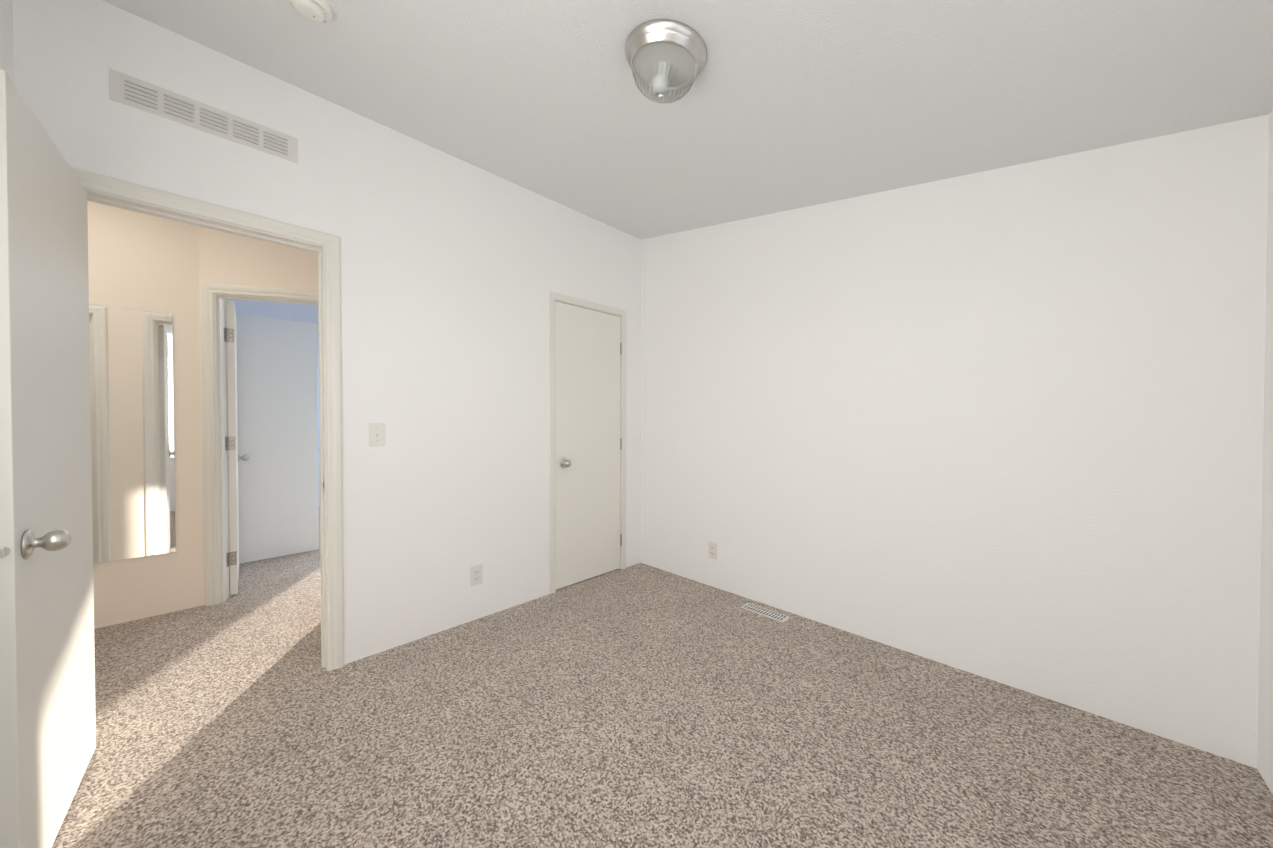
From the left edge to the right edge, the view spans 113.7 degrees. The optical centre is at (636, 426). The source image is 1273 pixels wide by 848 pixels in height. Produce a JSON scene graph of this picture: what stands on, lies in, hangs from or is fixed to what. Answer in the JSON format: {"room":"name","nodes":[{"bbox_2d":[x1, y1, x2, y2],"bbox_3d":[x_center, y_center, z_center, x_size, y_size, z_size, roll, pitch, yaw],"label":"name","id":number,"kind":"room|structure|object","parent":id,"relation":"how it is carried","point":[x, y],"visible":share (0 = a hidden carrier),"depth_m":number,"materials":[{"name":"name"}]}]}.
{"room":"empty bedroom","nodes":[
{"label":"empty bedroom","id":0,"kind":"room"},
{"bbox_2d":[0,0,13,82],"bbox_3d":[-0.956,-0.412,0.241,2.980,3.100,0.100,1,1,45],"label":"wall","id":1,"kind":"structure","parent":0,"point":[6,41],"depth_m":1.28,"materials":[{"name":"white paint"}]},
{"bbox_2d":[0,68,95,847],"bbox_3d":[-1.652,0.158,1.172,0.164,1.912,0.696,-1,1,-44],"label":"entry door","id":2,"kind":"structure","parent":1,"relation":"in","point":[47,706],"depth_m":1.07,"materials":[{"name":"white wood"}]},
{"bbox_2d":[87,201,202,628],"bbox_3d":[-3.666,-0.430,1.658,0.100,3.100,2.720,1,1,45],"label":"wall","id":3,"kind":"structure","parent":0,"point":[140,261],"depth_m":2.46,"materials":[{"name":"beige paint"}]},
{"bbox_2d":[89,302,175,565],"bbox_3d":[-2.906,0.042,2.349,0.009,1.440,0.393,1,1,45],"label":"mirror","id":4,"kind":"object","parent":3,"relation":"attached to","point":[132,431],"visible":0.83,"depth_m":2.37,"materials":[{"name":"grey mirror"}]},
{"bbox_2d":[198,226,317,604],"bbox_3d":[-2.187,-0.444,2.762,1.080,3.100,0.100,0,1,-16],"label":"wall","id":5,"kind":"structure","parent":0,"point":[228,258],"depth_m":2.62,"materials":[{"name":"beige paint"}]},
{"bbox_2d":[226,300,248,594],"bbox_3d":[-2.886,0.136,2.980,0.164,1.912,0.768,-1,1,-43],"label":"door","id":6,"kind":"structure","parent":5,"relation":"in","point":[234,457],"depth_m":2.71,"materials":[{"name":"white wood"}]},
{"bbox_2d":[201,283,317,605],"bbox_3d":[-2.265,0.108,2.747,0.894,1.997,0.134,0,1,-16],"label":"trim","id":7,"kind":"structure","parent":5,"relation":"attached to","point":[214,297],"depth_m":2.59,"materials":[{"name":"white wood"}]},
{"bbox_2d":[226,299,317,333],"bbox_3d":[-3.528,-1.538,4.176,3.380,0.699,6.500,1,1,45],"label":"ceiling","id":8,"kind":"structure","parent":0,"point":[299,312],"depth_m":4.77,"materials":[{"name":"white paint"}]},
{"bbox_2d":[317,334,319,506],"bbox_3d":[-4.619,-0.475,5.277,0.100,3.100,6.500,1,1,45],"label":"wall","id":9,"kind":"structure","parent":0,"point":[318,420],"depth_m":5.57,"materials":[{"name":"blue paint"}]},
{"bbox_2d":[13,0,640,664],"bbox_3d":[-1.354,-0.434,2.022,0.100,3.100,6.500,1,1,45],"label":"wall","id":10,"kind":"structure","parent":0,"point":[455,270],"depth_m":2.12,"materials":[{"name":"white paint"}]},
{"bbox_2d":[109,68,297,162],"bbox_3d":[-1.657,-1.201,1.631,0.010,0.107,0.512,1,1,45],"label":"air vent","id":11,"kind":"object","parent":10,"relation":"in","point":[128,90],"visible":1,"depth_m":1.60,"materials":[{"name":"white metal"}]},
{"bbox_2d":[70,166,343,670],"bbox_3d":[-1.697,0.121,1.685,0.134,1.997,0.821,1,1,45],"label":"trim","id":12,"kind":"structure","parent":10,"relation":"attached to","point":[130,196],"depth_m":1.90,"materials":[{"name":"white wood"}]},
{"bbox_2d":[369,423,384,445],"bbox_3d":[-1.267,0.037,2.033,0.018,0.114,0.070,1,1,45],"label":"light switch","id":13,"kind":"object","parent":10,"relation":"attached to","point":[376,434],"visible":1,"depth_m":2.03,"materials":[{"name":"white plastic"}]},
{"bbox_2d":[471,564,482,586],"bbox_3d":[-0.920,0.855,2.397,0.008,0.114,0.070,1,1,45],"label":"outlet","id":14,"kind":"object","parent":10,"relation":"attached to","point":[476,574],"visible":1,"depth_m":2.40,"materials":[{"name":"white plastic"}]},
{"bbox_2d":[549,291,625,593],"bbox_3d":[-0.363,0.105,3.018,0.110,1.997,0.694,1,1,45],"label":"trim","id":15,"kind":"structure","parent":10,"relation":"attached to","point":[570,300],"depth_m":2.81,"materials":[{"name":"white wood"}]},
{"bbox_2d":[555,301,621,589],"bbox_3d":[-0.343,0.125,3.003,0.164,1.932,0.600,1,1,45],"label":"closet door","id":16,"kind":"structure","parent":10,"relation":"in","point":[588,439],"depth_m":2.96,"materials":[{"name":"white wood"}]},
{"bbox_2d":[52,507,1272,847],"bbox_3d":[-1.967,1.168,2.653,7.790,0.120,6.500,1,1,45],"label":"floor","id":17,"kind":"structure","parent":0,"point":[640,705],"depth_m":1.47,"materials":[{"name":"carpet"}]},
{"bbox_2d":[741,603,789,622],"bbox_3d":[0.767,1.106,2.487,0.275,0.007,0.090,1,1,45],"label":"air vent register","id":18,"kind":"object","parent":17,"relation":"on","point":[782,618],"visible":1,"depth_m":2.47,"materials":[{"name":"white metal"}]},
{"bbox_2d":[102,0,1272,239],"bbox_3d":[-0.770,-1.419,1.427,4.410,0.870,6.500,1,1,45],"label":"ceiling","id":19,"kind":"structure","parent":0,"point":[786,104],"depth_m":1.49,"materials":[{"name":"white paint"}]},
{"bbox_2d":[286,0,332,22],"bbox_3d":[-1.052,-1.349,1.335,0.123,0.041,0.123,-1,10,-45],"label":"smoke detector","id":20,"kind":"object","parent":19,"relation":"attached to","point":[319,11],"visible":1,"depth_m":1.33,"materials":[{"name":"white plastic"}]},
{"bbox_2d":[625,19,706,103],"bbox_3d":[0.090,-1.170,1.392,0.273,0.144,0.273,-1,10,-45],"label":"ceiling light","id":21,"kind":"object","parent":19,"relation":"hanging from","point":[666,59],"visible":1,"depth_m":1.32,"materials":[{"name":"silver metal"}]},
{"bbox_2d":[641,115,1268,767],"bbox_3d":[0.770,-0.443,2.686,3.990,3.100,0.100,1,1,45],"label":"wall","id":22,"kind":"structure","parent":0,"point":[1003,425],"depth_m":1.80,"materials":[{"name":"white paint"}]},
{"bbox_2d":[709,541,716,559],"bbox_3d":[0.526,0.853,2.869,0.070,0.114,0.008,1,1,45],"label":"outlet","id":23,"kind":"object","parent":22,"relation":"attached to","point":[712,550],"visible":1,"depth_m":2.87,"materials":[{"name":"white plastic"}]},
{"bbox_2d":[1257,110,1272,794],"bbox_3d":[0.720,-0.409,-0.047,0.100,3.100,6.500,1,1,45],"label":"wall","id":24,"kind":"structure","parent":0,"point":[1265,737],"depth_m":1.32,"materials":[{"name":"white paint"}]},
{"bbox_3d":[-3.557,0.100,3.375,0.834,1.997,0.118,1,1,45],"label":"trim","id":25,"kind":"structure","parent":0,"visible":0},
{"bbox_2d":[226,311,318,563],"bbox_3d":[-3.077,0.092,3.446,0.109,1.988,0.704,1,1,43],"label":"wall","id":26,"kind":"structure","parent":25,"relation":"attached to","point":[277,407],"depth_m":3.46,"materials":[{"name":"white paint"}]}
]}

